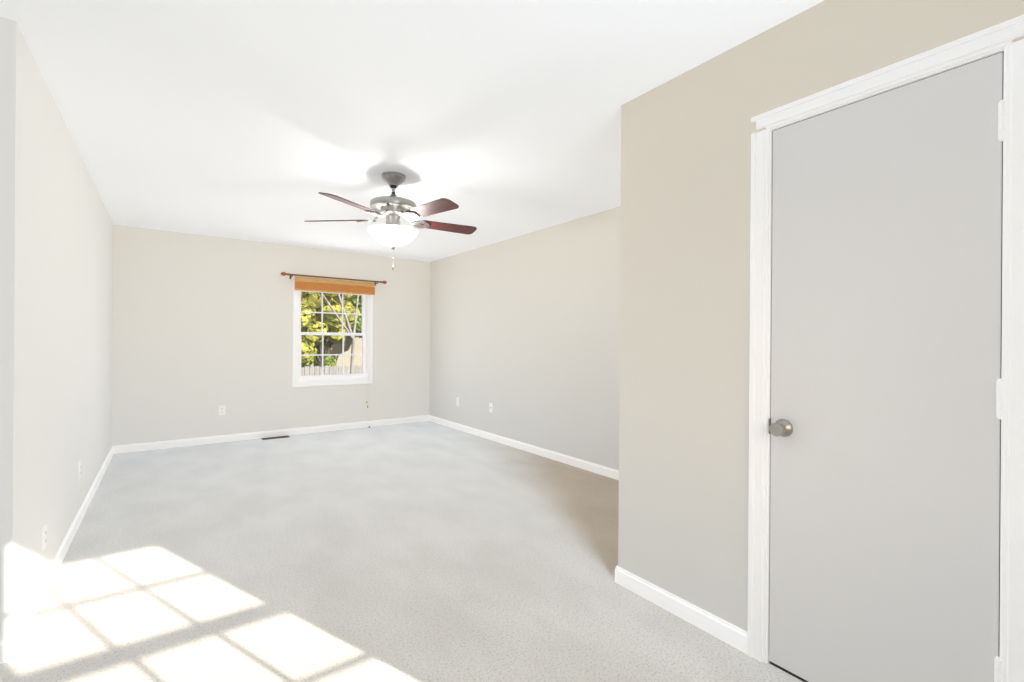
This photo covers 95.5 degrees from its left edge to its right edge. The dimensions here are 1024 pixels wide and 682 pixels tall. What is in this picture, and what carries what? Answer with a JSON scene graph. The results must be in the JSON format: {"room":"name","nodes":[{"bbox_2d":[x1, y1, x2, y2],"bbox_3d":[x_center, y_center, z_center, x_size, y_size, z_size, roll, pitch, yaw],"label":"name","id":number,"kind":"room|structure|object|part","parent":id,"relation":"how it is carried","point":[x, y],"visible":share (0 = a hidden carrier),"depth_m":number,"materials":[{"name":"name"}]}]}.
{"room":"empty bedroom","nodes":[
{"label":"empty bedroom","id":0,"kind":"room"},
{"bbox_2d":[0,17,113,640],"bbox_3d":[-2.519,-0.007,2.022,0.700,2.440,6.747,0,0,-36],"label":"wall","id":1,"kind":"structure","parent":0,"point":[56,303],"depth_m":2.19,"materials":[{"name":"paint"}]},
{"bbox_2d":[0,631,15,663],"bbox_3d":[-2.121,1.174,1.615,0.510,0.085,0.016,0,0,-36],"label":"baseboard","id":2,"kind":"structure","parent":1,"relation":"attached to","point":[5,645],"depth_m":1.76,"materials":[{"name":"white wood"}]},
{"bbox_2d":[42,522,46,551],"bbox_3d":[-2.233,0.935,2.222,0.009,0.115,0.070,0,0,-36],"label":"electrical outlet","id":3,"kind":"object","parent":1,"relation":"attached to","point":[44,536],"visible":1,"depth_m":2.21,"materials":[{"name":"white plastic"}]},
{"bbox_2d":[12,446,115,660],"bbox_3d":[-3.072,1.167,3.359,0.013,0.085,3.950,0,0,-36],"label":"baseboard","id":4,"kind":"structure","parent":1,"relation":"attached to","point":[23,629],"depth_m":2.33,"materials":[{"name":"white wood"}]},
{"bbox_2d":[78,460,80,479],"bbox_3d":[-2.886,0.861,3.107,0.009,0.115,0.070,0,0,-36],"label":"electrical outlet","id":5,"kind":"object","parent":1,"relation":"attached to","point":[79,469],"visible":1,"depth_m":3.08,"materials":[{"name":"white plastic"}]},
{"bbox_2d":[112,225,429,445],"bbox_3d":[-3.017,-0.010,5.942,4.556,2.440,0.150,0,0,-36],"label":"wall","id":6,"kind":"structure","parent":0,"point":[202,328],"depth_m":5.61,"materials":[{"name":"paint"}]},
{"bbox_2d":[219,405,225,414],"bbox_3d":[-3.447,0.825,5.530,0.070,0.115,0.009,0,0,-36],"label":"electrical outlet","id":7,"kind":"object","parent":6,"relation":"attached to","point":[222,409],"visible":1,"depth_m":5.53,"materials":[{"name":"white plastic"}]},
{"bbox_2d":[116,415,427,453],"bbox_3d":[-2.758,1.169,6.038,3.660,0.085,0.013,0,0,-36],"label":"baseboard","id":8,"kind":"structure","parent":6,"relation":"attached to","point":[324,428],"depth_m":5.74,"materials":[{"name":"white wood"}]},
{"bbox_2d":[293,281,372,386],"bbox_3d":[-2.442,-0.086,6.353,1.041,1.366,0.171,0,0,-36],"label":"window","id":9,"kind":"structure","parent":6,"relation":"in","point":[342,335],"depth_m":6.34,"materials":[{"name":"white"}]},
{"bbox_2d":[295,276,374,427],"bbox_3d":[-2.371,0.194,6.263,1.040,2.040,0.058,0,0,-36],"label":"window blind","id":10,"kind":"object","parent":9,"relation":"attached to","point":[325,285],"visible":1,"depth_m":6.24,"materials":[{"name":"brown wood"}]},
{"bbox_3d":[-2.015,0.212,6.530,0.042,1.970,0.007,0,0,-36],"label":"cord","id":11,"kind":"part","parent":10,"relation":"part of","materials":[{"name":"beige plastic"}]},
{"bbox_2d":[281,272,386,285],"bbox_3d":[-2.360,-0.828,6.249,1.380,0.070,0.130,0,0,-36],"label":"curtain rod","id":12,"kind":"object","parent":6,"relation":"attached to","point":[285,274],"visible":1,"depth_m":6.17,"materials":[{"name":"brown metal"}]},
{"bbox_2d":[0,421,802,681],"bbox_3d":[-0.978,1.284,3.168,4.556,0.120,7.047,0,0,-36],"label":"floor","id":13,"kind":"structure","parent":0,"point":[426,551],"depth_m":2.42,"materials":[{"name":"beige carpet"}]},
{"bbox_2d":[261,435,289,439],"bbox_3d":[-2.953,1.207,5.809,0.304,0.006,0.104,0,0,-36],"label":"floor vent","id":14,"kind":"object","parent":13,"relation":"in","point":[286,436],"visible":1,"depth_m":5.81,"materials":[{"name":"brown metal"}]},
{"bbox_2d":[0,0,823,261],"bbox_3d":[-0.960,-1.276,3.168,4.556,0.120,7.047,0,0,-36],"label":"ceiling","id":15,"kind":"structure","parent":0,"point":[267,121],"depth_m":2.35,"materials":[{"name":"white paint"}]},
{"bbox_2d":[305,171,476,269],"bbox_3d":[-0.835,-0.867,3.427,1.260,0.696,1.280,0,0,-36],"label":"fan","id":16,"kind":"object","parent":15,"relation":"hanging from","point":[393,209],"visible":1,"depth_m":3.33,"materials":[{"name":"silver metal"}]},
{"label":"blade","id":17,"kind":"part","parent":16,"relation":"part of","materials":[{"name":"brown wood"}]},
{"bbox_3d":[-1.046,-0.893,3.022,0.142,0.006,0.460,15,6,23],"label":"blade","id":18,"kind":"part","parent":16,"relation":"part of","materials":[{"name":"brown wood"}]},
{"bbox_3d":[-0.875,-0.595,3.421,0.011,0.152,0.010,0,0,-36],"label":"pull chain","id":19,"kind":"part","parent":16,"relation":"part of","materials":[{"name":"silver metal"}]},
{"bbox_3d":[-0.874,-0.757,3.421,0.362,0.119,0.362,0,0,-36],"label":"lamp shade","id":20,"kind":"part","parent":16,"relation":"part of","materials":[{"name":"white glass"}]},
{"bbox_3d":[-0.547,-0.890,3.133,0.460,0.006,0.142,0,-13,42],"label":"blade","id":21,"kind":"part","parent":16,"relation":"part of","materials":[{"name":"brown wood"}]},
{"bbox_3d":[-0.498,-0.889,3.642,0.460,0.006,0.142,0,-13,-30],"label":"blade","id":22,"kind":"part","parent":16,"relation":"part of","materials":[{"name":"brown wood"}]},
{"bbox_2d":[429,206,620,469],"bbox_3d":[0.803,0.017,4.477,0.150,2.440,6.747,0,0,-36],"label":"wall","id":23,"kind":"structure","parent":0,"point":[525,334],"depth_m":5.07,"materials":[{"name":"paint"}]},
{"bbox_2d":[489,403,492,412],"bbox_3d":[-0.266,0.829,5.775,0.018,0.115,0.070,0,0,-36],"label":"electrical outlet","id":24,"kind":"object","parent":23,"relation":"attached to","point":[491,407],"visible":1,"depth_m":5.76,"materials":[{"name":"white plastic"}]},
{"bbox_2d":[428,415,618,479],"bbox_3d":[0.185,1.190,5.166,0.013,0.085,4.913,0,0,-36],"label":"baseboard","id":25,"kind":"structure","parent":23,"relation":"attached to","point":[592,467],"depth_m":5.06,"materials":[{"name":"white wood"}]},
{"bbox_2d":[618,0,1023,631],"bbox_3d":[1.141,0.019,1.672,0.115,2.440,1.834,0,0,-36],"label":"wall","id":26,"kind":"structure","parent":0,"point":[684,336],"depth_m":2.00,"materials":[{"name":"paint"}]},
{"bbox_2d":[615,566,747,653],"bbox_3d":[0.735,1.194,2.102,0.013,0.085,0.661,0,0,-36],"label":"baseboard","id":27,"kind":"structure","parent":26,"relation":"attached to","point":[732,635],"depth_m":2.05,"materials":[{"name":"white wood"}]},
{"bbox_2d":[748,15,1023,681],"bbox_3d":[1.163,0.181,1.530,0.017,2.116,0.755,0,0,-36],"label":"door frame","id":28,"kind":"structure","parent":26,"relation":"attached to","point":[991,39],"depth_m":1.33,"materials":[{"name":"white wood"}]},
{"bbox_2d":[769,52,1002,681],"bbox_3d":[1.188,0.211,1.548,0.035,2.032,0.611,0,0,-36],"label":"closet door","id":29,"kind":"structure","parent":26,"relation":"in","point":[885,376],"depth_m":1.49,"materials":[{"name":"white paint"}]},
{"bbox_2d":[768,418,792,436],"bbox_3d":[0.993,0.326,1.736,0.072,0.066,0.083,0,0,-36],"label":"door knob","id":30,"kind":"object","parent":29,"relation":"attached to","point":[782,427],"depth_m":1.72,"materials":[{"name":"grey metal"}]},
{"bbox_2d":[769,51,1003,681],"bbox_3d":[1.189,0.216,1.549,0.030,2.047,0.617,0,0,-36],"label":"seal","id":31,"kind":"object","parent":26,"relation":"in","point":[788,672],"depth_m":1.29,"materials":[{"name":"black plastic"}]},
{"bbox_2d":[994,100,1005,681],"bbox_3d":[1.360,0.161,1.293,0.041,1.654,0.016,0,0,-36],"label":"closet door hinges","id":32,"kind":"object","parent":26,"relation":"attached to","point":[1000,381],"visible":1,"depth_m":1.28,"materials":[{"name":"white metal"}]},
{"label":"outside","id":33,"kind":"structure","parent":0,"visible":0},
{"bbox_3d":[-21.155,2.483,44.650,100.000,0.200,83.053,0,0,-36],"label":"ground","id":34,"kind":"structure","parent":33,"visible":0},
{"bbox_2d":[301,339,339,372],"bbox_3d":[-9.889,0.586,22.580,2.998,3.768,3.790,0,0,-36],"label":"bush","id":35,"kind":"object","parent":34,"relation":"on","point":[329,361],"depth_m":21.82,"materials":[{"name":"green plant"}]},
{"bbox_2d":[301,291,360,367],"bbox_3d":[-7.386,-0.261,18.082,3.656,5.490,4.336,0,0,-36],"label":"tree","id":36,"kind":"object","parent":34,"relation":"on","point":[330,326],"depth_m":16.91,"materials":[{"name":"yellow plant"}]},
{"bbox_2d":[301,364,361,375],"bbox_3d":[-4.594,1.619,15.580,20.090,1.760,0.110,0,0,-36],"label":"fence","id":37,"kind":"object","parent":34,"relation":"on","point":[328,371],"depth_m":14.63,"materials":[{"name":"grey wood"}]},
{"bbox_2d":[304,336,361,374],"bbox_3d":[-8.323,1.013,36.127,13.500,2.920,8.000,0,0,-36],"label":"wall","id":38,"kind":"structure","parent":34,"relation":"on","point":[348,341],"depth_m":29.61,"materials":[{"name":"brown paint"}]},
{"bbox_2d":[320,293,358,373],"bbox_3d":[-4.622,-1.098,12.262,5.503,7.199,4.239,0,0,-36],"label":"bare tree","id":39,"kind":"object","parent":34,"relation":"on","point":[351,337],"depth_m":12.45,"materials":[{"name":"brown plant"}]},
{"bbox_2d":[340,295,361,337],"bbox_3d":[-8.762,-1.052,27.520,3.581,7.054,3.524,0,0,-36],"label":"tree","id":40,"kind":"object","parent":34,"relation":"on","point":[359,324],"depth_m":26.06,"materials":[{"name":"green plant"}]}
]}

